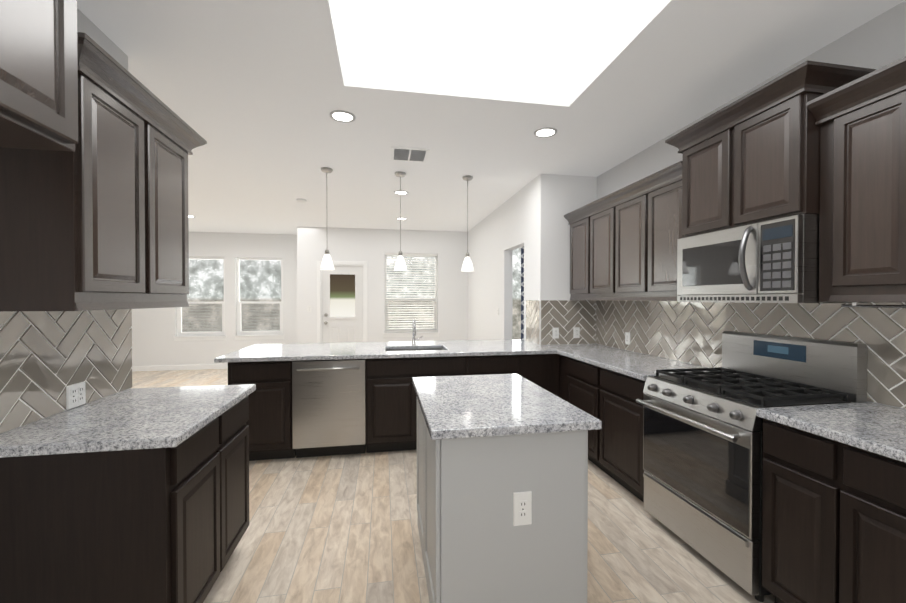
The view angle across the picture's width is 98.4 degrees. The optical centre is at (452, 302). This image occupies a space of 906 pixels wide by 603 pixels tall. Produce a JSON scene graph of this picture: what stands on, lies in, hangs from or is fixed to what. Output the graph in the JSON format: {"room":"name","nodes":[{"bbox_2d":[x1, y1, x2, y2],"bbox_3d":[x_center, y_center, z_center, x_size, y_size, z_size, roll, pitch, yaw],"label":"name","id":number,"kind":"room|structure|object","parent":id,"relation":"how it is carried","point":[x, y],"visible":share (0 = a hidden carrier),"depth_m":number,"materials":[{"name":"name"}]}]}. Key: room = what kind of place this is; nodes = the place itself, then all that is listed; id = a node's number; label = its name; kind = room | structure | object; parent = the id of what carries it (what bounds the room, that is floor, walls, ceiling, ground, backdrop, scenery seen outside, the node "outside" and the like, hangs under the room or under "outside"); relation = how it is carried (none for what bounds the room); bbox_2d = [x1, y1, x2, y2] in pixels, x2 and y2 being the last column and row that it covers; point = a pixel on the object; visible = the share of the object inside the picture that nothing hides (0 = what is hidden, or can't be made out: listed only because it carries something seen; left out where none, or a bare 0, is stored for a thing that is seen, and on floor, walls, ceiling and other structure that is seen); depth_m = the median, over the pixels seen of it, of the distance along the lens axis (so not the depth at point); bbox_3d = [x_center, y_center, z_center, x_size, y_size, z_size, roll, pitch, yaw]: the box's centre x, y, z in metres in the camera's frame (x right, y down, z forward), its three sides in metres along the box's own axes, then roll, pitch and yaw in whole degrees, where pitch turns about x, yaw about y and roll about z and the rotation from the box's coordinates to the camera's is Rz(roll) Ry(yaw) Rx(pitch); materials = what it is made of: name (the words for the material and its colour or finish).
{"room":"kitchen","nodes":[
{"label":"kitchen","id":0,"kind":"room"},
{"bbox_2d":[1,8,129,433],"bbox_3d":[-1.477,0.034,0.075,0.120,2.740,4.220,0,1,-10],"label":"wall","id":1,"kind":"structure","parent":0,"point":[93,31],"depth_m":1.93,"materials":[{"name":"white paint"}]},
{"bbox_2d":[0,0,77,151],"bbox_3d":[-1.130,-0.640,0.472,0.701,0.532,1.053,0,1,-10],"label":"upper cabinet","id":2,"kind":"object","parent":1,"relation":"attached to","point":[38,79],"visible":1,"depth_m":0.87,"materials":[{"name":"brown wood"}]},
{"bbox_2d":[0,309,131,433],"bbox_3d":[-1.701,0.250,1.716,0.009,0.446,0.906,0,1,-10],"label":"backsplash","id":3,"kind":"structure","parent":1,"relation":"attached to","point":[47,358],"depth_m":1.66,"materials":[{"name":"grey tile"}]},
{"bbox_2d":[66,381,85,409],"bbox_3d":[-1.700,0.417,1.766,0.009,0.105,0.106,0,1,-10],"label":"electrical outlet","id":4,"kind":"object","parent":3,"relation":"attached to","point":[76,395],"visible":1,"depth_m":1.76,"materials":[{"name":"white plastic"}]},
{"bbox_2d":[0,32,206,310],"bbox_3d":[-1.517,-0.447,1.749,0.386,0.944,0.926,0,1,-10],"label":"upper cabinet","id":5,"kind":"object","parent":1,"relation":"attached to","point":[97,219],"visible":0.94,"depth_m":1.49,"materials":[{"name":"brown wood"}]},
{"bbox_2d":[131,232,296,365],"bbox_3d":[-5.213,-0.042,7.825,4.640,2.740,0.150,0,1,-10],"label":"wall","id":6,"kind":"structure","parent":0,"point":[154,332],"depth_m":7.85,"materials":[{"name":"white paint"}]},
{"bbox_2d":[131,364,227,371],"bbox_3d":[-5.243,1.279,7.747,4.489,0.100,0.017,0,1,-10],"label":"baseboard","id":7,"kind":"structure","parent":6,"relation":"attached to","point":[179,367],"depth_m":7.70,"materials":[{"name":"white wood"}]},
{"bbox_2d":[173,335,226,340],"bbox_3d":[-5.034,0.704,7.798,0.960,0.090,0.080,0,1,-10],"label":"window sill","id":8,"kind":"structure","parent":6,"relation":"attached to","point":[221,337],"depth_m":7.77,"materials":[{"name":"white wood"}]},
{"bbox_2d":[177,257,224,335],"bbox_3d":[-5.048,-0.132,7.866,0.898,1.578,0.065,0,1,-10],"label":"dining room window","id":9,"kind":"structure","parent":6,"relation":"in","point":[179,322],"depth_m":7.86,"materials":[{"name":"white"}]},
{"bbox_2d":[182,304,221,331],"bbox_3d":[-5.046,0.302,7.860,0.740,0.552,0.004,0,1,-10],"label":"screen","id":10,"kind":"object","parent":6,"relation":"attached to","point":[189,304],"depth_m":7.86,"materials":[{"name":"grey"}]},
{"bbox_2d":[234,335,284,339],"bbox_3d":[-3.951,0.702,7.991,0.960,0.090,0.080,0,1,-10],"label":"window sill","id":11,"kind":"structure","parent":6,"relation":"attached to","point":[237,337],"depth_m":7.96,"materials":[{"name":"white wood"}]},
{"bbox_2d":[237,258,282,334],"bbox_3d":[-3.965,-0.134,8.059,0.898,1.578,0.065,0,1,-10],"label":"dining room window","id":12,"kind":"structure","parent":6,"relation":"in","point":[239,325],"depth_m":8.03,"materials":[{"name":"white"}]},
{"bbox_2d":[241,304,279,330],"bbox_3d":[-3.963,0.300,8.053,0.740,0.552,0.004,0,1,-10],"label":"screen","id":13,"kind":"object","parent":6,"relation":"attached to","point":[241,317],"depth_m":8.05,"materials":[{"name":"grey"}]},
{"bbox_2d":[297,226,467,342],"bbox_3d":[-1.240,-0.039,7.562,3.330,2.740,0.160,0,1,-10],"label":"wall","id":14,"kind":"structure","parent":0,"point":[371,247],"depth_m":7.45,"materials":[{"name":"white paint"}]},
{"bbox_2d":[322,266,362,342],"bbox_3d":[-2.075,0.313,7.345,0.744,2.015,0.129,0,1,-10],"label":"back door","id":15,"kind":"structure","parent":14,"relation":"in","point":[342,304],"depth_m":7.37,"materials":[{"name":"white wood"}]},
{"bbox_2d":[317,261,367,342],"bbox_3d":[-2.080,0.275,7.377,0.920,2.115,0.116,0,1,-10],"label":"door frame","id":16,"kind":"structure","parent":14,"relation":"attached to","point":[364,264],"depth_m":7.34,"materials":[{"name":"white wood"}]},
{"bbox_2d":[384,253,436,331],"bbox_3d":[-0.818,-0.195,7.643,1.028,1.528,0.065,0,1,-10],"label":"window","id":17,"kind":"structure","parent":14,"relation":"in","point":[385,256],"depth_m":7.63,"materials":[{"name":"white"}]},
{"bbox_2d":[385,253,436,331],"bbox_3d":[-0.807,-0.199,7.582,1.006,1.514,0.046,0,1,-10],"label":"window blinds","id":18,"kind":"object","parent":17,"relation":"attached to","point":[412,255],"visible":1,"depth_m":7.58,"materials":[{"name":"white plastic"}]},
{"bbox_2d":[383,332,439,337],"bbox_3d":[-0.805,0.616,7.575,1.090,0.090,0.080,0,1,-10],"label":"window sill","id":19,"kind":"structure","parent":14,"relation":"attached to","point":[406,334],"depth_m":7.54,"materials":[{"name":"white wood"}]},
{"bbox_2d":[132,369,774,602],"bbox_3d":[-2.474,1.404,3.121,8.980,0.060,10.900,0,1,-10],"label":"floor","id":20,"kind":"structure","parent":0,"point":[334,529],"depth_m":2.25,"materials":[{"name":"brown wood"}]},
{"bbox_2d":[0,396,248,602],"bbox_3d":[-1.394,0.949,1.766,0.628,0.876,0.838,0,1,-10],"label":"base cabinet","id":21,"kind":"object","parent":20,"relation":"on","point":[163,525],"visible":0.96,"depth_m":1.38,"materials":[{"name":"black wood"}]},
{"bbox_2d":[0,384,255,457],"bbox_3d":[-1.383,0.492,1.767,0.653,0.037,0.890,0,1,-10],"label":"countertop","id":22,"kind":"structure","parent":21,"relation":"on","point":[145,418],"depth_m":1.55,"materials":[{"name":"stone"}]},
{"bbox_2d":[228,361,295,460],"bbox_3d":[-1.693,0.931,3.626,0.515,0.876,0.630,0,1,-10],"label":"base cabinet","id":23,"kind":"object","parent":20,"relation":"on","point":[269,422],"depth_m":3.33,"materials":[{"name":"black wood"}]},
{"bbox_2d":[214,339,607,362],"bbox_3d":[-0.257,0.469,4.062,3.678,0.037,1.045,0,1,-10],"label":"countertop","id":24,"kind":"structure","parent":23,"relation":"on","point":[347,350],"depth_m":3.73,"materials":[{"name":"stone"}]},
{"bbox_2d":[386,348,443,350],"bbox_3d":[-0.375,0.584,3.933,0.624,0.185,0.424,0,1,-10],"label":"sink","id":25,"kind":"object","parent":24,"relation":"in","point":[413,349],"visible":0.08,"depth_m":4.12,"materials":[{"name":"silver metal"}]},
{"bbox_2d":[411,319,422,344],"bbox_3d":[-0.375,0.311,4.150,0.129,0.276,0.201,0,1,-10],"label":"faucet","id":26,"kind":"object","parent":24,"relation":"on","point":[413,332],"visible":1,"depth_m":4.20,"materials":[{"name":"silver metal"}]},
{"bbox_2d":[292,359,365,457],"bbox_3d":[-1.129,0.933,3.697,0.614,0.870,0.678,0,1,-10],"label":"dishwasher","id":27,"kind":"object","parent":20,"relation":"on","point":[328,407],"visible":0.96,"depth_m":3.41,"materials":[{"name":"silver metal"}]},
{"bbox_2d":[452,355,523,376],"bbox_3d":[0.318,0.928,3.984,0.540,0.876,0.630,0,1,-10],"label":"base cabinet","id":28,"kind":"object","parent":20,"relation":"on","point":[494,364],"depth_m":3.67,"materials":[{"name":"black wood"}]},
{"bbox_2d":[417,399,587,602],"bbox_3d":[0.171,0.947,2.027,0.645,0.876,0.952,0,1,-10],"label":"kitchen island","id":29,"kind":"object","parent":20,"relation":"on","point":[477,546],"visible":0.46,"depth_m":1.57,"materials":[{"name":"grey paint"}]},
{"bbox_2d":[412,374,601,439],"bbox_3d":[0.171,0.489,2.018,0.695,0.037,1.020,0,1,-10],"label":"island countertop","id":30,"kind":"structure","parent":29,"relation":"on","point":[462,406],"depth_m":1.75,"materials":[{"name":"stone"}]},
{"bbox_2d":[513,491,531,525],"bbox_3d":[0.280,0.827,1.568,0.078,0.135,0.009,0,1,-10],"label":"outlet","id":31,"kind":"object","parent":29,"relation":"attached to","point":[522,508],"visible":1,"depth_m":1.56,"materials":[{"name":"white plastic"}]},
{"bbox_2d":[524,354,555,394],"bbox_3d":[0.763,0.927,4.073,0.368,0.876,0.610,0,1,-10],"label":"base cabinet","id":32,"kind":"object","parent":20,"relation":"on","point":[540,369],"depth_m":3.78,"materials":[{"name":"black wood"}]},
{"bbox_2d":[556,354,559,396],"bbox_3d":[1.284,0.927,4.048,0.650,0.876,0.378,0,1,-10],"label":"base cabinet","id":33,"kind":"object","parent":20,"relation":"on","point":[557,355],"depth_m":3.81,"materials":[{"name":"black wood"}]},
{"bbox_2d":[564,356,595,464],"bbox_3d":[1.407,0.933,3.423,0.628,0.876,0.572,0,1,-10],"label":"base cabinet","id":34,"kind":"object","parent":20,"relation":"on","point":[579,376],"depth_m":3.33,"materials":[{"name":"black wood"}]},
{"bbox_2d":[596,366,644,502],"bbox_3d":[1.507,0.939,2.860,0.628,0.876,0.572,0,1,-10],"label":"base cabinet","id":35,"kind":"object","parent":20,"relation":"on","point":[607,397],"depth_m":2.80,"materials":[{"name":"black wood"}]},
{"bbox_2d":[554,347,707,380],"bbox_3d":[1.433,0.478,3.192,0.656,0.037,1.260,0,1,-10],"label":"countertop","id":36,"kind":"structure","parent":35,"relation":"on","point":[640,366],"depth_m":3.12,"materials":[{"name":"stone"}]},
{"bbox_2d":[636,331,866,601],"bbox_3d":[1.568,0.788,2.189,0.718,1.190,0.756,0,1,-10],"label":"range","id":37,"kind":"object","parent":20,"relation":"on","point":[702,451],"visible":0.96,"depth_m":2.03,"materials":[{"name":"silver metal"}]},
{"bbox_2d":[762,418,829,602],"bbox_3d":[1.719,0.950,1.671,0.628,0.876,0.310,0,1,-10],"label":"base cabinet","id":38,"kind":"object","parent":20,"relation":"on","point":[796,462],"depth_m":1.61,"materials":[{"name":"black wood"}]},
{"bbox_2d":[830,439,905,602],"bbox_3d":[1.773,0.953,1.366,0.628,0.876,0.310,0,1,-10],"label":"base cabinet","id":39,"kind":"object","parent":20,"relation":"on","point":[833,521],"depth_m":1.37,"materials":[{"name":"black wood"}]},
{"bbox_2d":[756,402,905,462],"bbox_3d":[1.800,0.498,1.154,0.648,0.037,1.347,0,1,-10],"label":"countertop","id":40,"kind":"structure","parent":39,"relation":"on","point":[877,428],"depth_m":1.56,"materials":[{"name":"stone"}]},
{"bbox_2d":[77,0,904,234],"bbox_3d":[-2.474,-1.426,3.093,8.980,0.120,10.900,0,1,-10],"label":"ceiling","id":41,"kind":"structure","parent":0,"point":[253,93],"depth_m":2.70,"materials":[{"name":"white paint"}]},
{"bbox_2d":[296,199,306,202],"bbox_3d":[-2.035,-1.368,5.254,0.130,0.036,0.130,0,1,-10],"label":"smoke detector","id":42,"kind":"object","parent":41,"relation":"attached to","point":[301,200],"visible":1,"depth_m":5.22,"materials":[{"name":"white plastic"}]},
{"bbox_2d":[320,167,333,269],"bbox_3d":[-1.297,-0.859,4.019,0.144,1.030,0.144,0,1,-10],"label":"pendant light","id":43,"kind":"object","parent":41,"relation":"hanging from","point":[326,263],"visible":1,"depth_m":3.99,"materials":[{"name":"white glass"}]},
{"bbox_2d":[330,110,355,122],"bbox_3d":[-0.805,-1.359,2.852,0.184,0.009,0.184,0,1,-10],"label":"recessed light","id":44,"kind":"object","parent":41,"relation":"in","point":[342,116],"visible":1,"depth_m":2.85,"materials":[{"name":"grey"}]},
{"bbox_2d":[394,171,406,270],"bbox_3d":[-0.558,-0.860,4.151,0.144,1.030,0.144,0,1,-10],"label":"pendant light","id":45,"kind":"object","parent":41,"relation":"hanging from","point":[400,264],"visible":1,"depth_m":4.12,"materials":[{"name":"white glass"}]},
{"bbox_2d":[394,190,407,194],"bbox_3d":[-0.650,-1.378,4.891,0.184,0.009,0.184,0,1,-10],"label":"recessed light","id":46,"kind":"object","parent":41,"relation":"in","point":[402,192],"visible":0.9,"depth_m":4.88,"materials":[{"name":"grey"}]},
{"bbox_2d":[391,146,429,162],"bbox_3d":[-0.403,-1.367,3.615,0.340,0.007,0.340,0,1,-10],"label":"ceiling vent","id":47,"kind":"object","parent":41,"relation":"in","point":[406,154],"visible":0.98,"depth_m":3.60,"materials":[{"name":"white metal"}]},
{"bbox_2d":[461,175,473,271],"bbox_3d":[0.160,-0.862,4.279,0.144,1.030,0.144,0,1,-10],"label":"pendant light","id":48,"kind":"object","parent":41,"relation":"hanging from","point":[467,265],"visible":1,"depth_m":4.25,"materials":[{"name":"white glass"}]},
{"bbox_2d":[331,0,658,98],"bbox_3d":[0.262,-1.405,1.447,1.506,0.001,2.296,0,1,-10],"label":"ceiling light panel","id":49,"kind":"object","parent":41,"relation":"attached to","point":[558,48],"visible":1,"depth_m":2.10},
{"bbox_2d":[534,127,556,137],"bbox_3d":[0.740,-1.361,3.127,0.184,0.009,0.184,0,1,-10],"label":"recessed light","id":50,"kind":"object","parent":41,"relation":"in","point":[545,132],"visible":1,"depth_m":3.12,"materials":[{"name":"white"}]},
{"bbox_2d":[468,174,550,343],"bbox_3d":[0.673,-0.024,5.973,0.120,2.740,3.640,0,1,-10],"label":"wall","id":51,"kind":"structure","parent":0,"point":[504,230],"depth_m":5.43,"materials":[{"name":"white paint"}]},
{"bbox_2d":[521,246,523,339],"bbox_3d":[1.179,0.188,5.181,0.059,2.232,1.700,0,1,-10],"label":"curtain","id":52,"kind":"object","parent":51,"relation":"hanging from","point":[522,293],"visible":0.02,"depth_m":5.86,"materials":[{"name":"fabric"}]},
{"bbox_2d":[526,300,539,344],"bbox_3d":[0.891,0.209,4.369,0.009,0.476,0.399,0,1,-10],"label":"backsplash","id":53,"kind":"structure","parent":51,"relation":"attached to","point":[532,321],"depth_m":4.34,"materials":[{"name":"white tile"}]},
{"bbox_2d":[551,174,596,344],"bbox_3d":[1.301,-0.007,4.297,0.530,2.740,0.120,0,1,-10],"label":"wall","id":54,"kind":"structure","parent":0,"point":[570,193],"depth_m":4.21,"materials":[{"name":"white paint"}]},
{"bbox_2d":[540,300,595,344],"bbox_3d":[1.248,0.210,4.222,0.635,0.476,0.009,0,1,-10],"label":"backsplash","id":55,"kind":"structure","parent":54,"relation":"attached to","point":[565,317],"depth_m":4.22,"materials":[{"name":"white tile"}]},
{"bbox_2d":[553,328,558,338],"bbox_3d":[1.103,0.324,4.188,0.072,0.116,0.009,0,1,-10],"label":"electrical outlet","id":56,"kind":"object","parent":55,"relation":"attached to","point":[555,330],"depth_m":4.19,"materials":[{"name":"white plastic"}]},
{"bbox_2d":[573,327,579,337],"bbox_3d":[1.339,0.323,4.230,0.072,0.116,0.009,0,1,-10],"label":"electrical outlet","id":57,"kind":"object","parent":55,"relation":"attached to","point":[576,332],"depth_m":4.23,"materials":[{"name":"white plastic"}]},
{"bbox_2d":[597,0,905,408],"bbox_3d":[2.122,0.019,1.538,0.120,2.740,5.840,0,1,-10],"label":"wall","id":58,"kind":"structure","parent":0,"point":[878,42],"depth_m":2.00,"materials":[{"name":"white paint"}]},
{"bbox_2d":[568,209,587,299],"bbox_3d":[1.448,-0.461,4.040,0.325,0.867,0.421,0,1,-10],"label":"upper cabinet","id":59,"kind":"object","parent":58,"relation":"attached to","point":[578,224],"depth_m":3.99,"materials":[{"name":"brown wood"}]},
{"bbox_2d":[588,201,611,300],"bbox_3d":[1.522,-0.456,3.626,0.325,0.867,0.420,0,1,-10],"label":"upper cabinet","id":60,"kind":"object","parent":58,"relation":"attached to","point":[600,216],"depth_m":3.61,"materials":[{"name":"brown wood"}]},
{"bbox_2d":[612,185,643,300],"bbox_3d":[1.596,-0.452,3.212,0.325,0.867,0.421,0,1,-10],"label":"upper cabinet","id":61,"kind":"object","parent":58,"relation":"attached to","point":[623,244],"depth_m":3.20,"materials":[{"name":"brown wood"}]},
{"bbox_2d":[644,169,681,300],"bbox_3d":[1.669,-0.448,2.798,0.325,0.867,0.420,0,1,-10],"label":"upper cabinet","id":62,"kind":"object","parent":58,"relation":"attached to","point":[662,196],"depth_m":2.81,"materials":[{"name":"brown wood"}]},
{"bbox_2d":[596,300,905,408],"bbox_3d":[1.899,0.228,2.413,0.009,0.476,3.796,0,1,-10],"label":"backsplash","id":63,"kind":"structure","parent":58,"relation":"attached to","point":[689,332],"depth_m":2.46,"materials":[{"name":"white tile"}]},
{"bbox_2d":[625,332,629,344],"bbox_3d":[1.659,0.338,3.714,0.009,0.116,0.072,0,1,-10],"label":"electrical outlet","id":64,"kind":"object","parent":63,"relation":"attached to","point":[627,335],"depth_m":3.71,"materials":[{"name":"white plastic"}]},
{"bbox_2d":[665,60,876,237],"bbox_3d":[1.709,-0.746,2.200,0.456,0.654,0.884,0,1,-10],"label":"upper cabinet","id":65,"kind":"object","parent":58,"relation":"attached to","point":[752,157],"visible":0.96,"depth_m":2.00,"materials":[{"name":"brown wood"}]},
{"bbox_2d":[677,214,866,302],"bbox_3d":[1.687,-0.209,2.201,0.472,0.413,0.756,0,1,-10],"label":"microwave","id":66,"kind":"object","parent":65,"relation":"attached to","point":[774,261],"visible":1,"depth_m":2.01,"materials":[{"name":"silver metal"}]},
{"bbox_2d":[811,72,905,307],"bbox_3d":[1.872,-0.437,1.660,0.325,0.867,0.360,0,1,-10],"label":"upper cabinet","id":67,"kind":"object","parent":58,"relation":"attached to","point":[861,122],"depth_m":1.63,"materials":[{"name":"brown wood"}]},
{"label":"outside","id":68,"kind":"structure","parent":0,"visible":0},
{"bbox_2d":[182,248,520,338],"bbox_3d":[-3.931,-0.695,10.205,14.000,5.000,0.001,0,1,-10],"label":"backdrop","id":69,"kind":"structure","parent":68,"point":[262,279],"depth_m":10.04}
]}

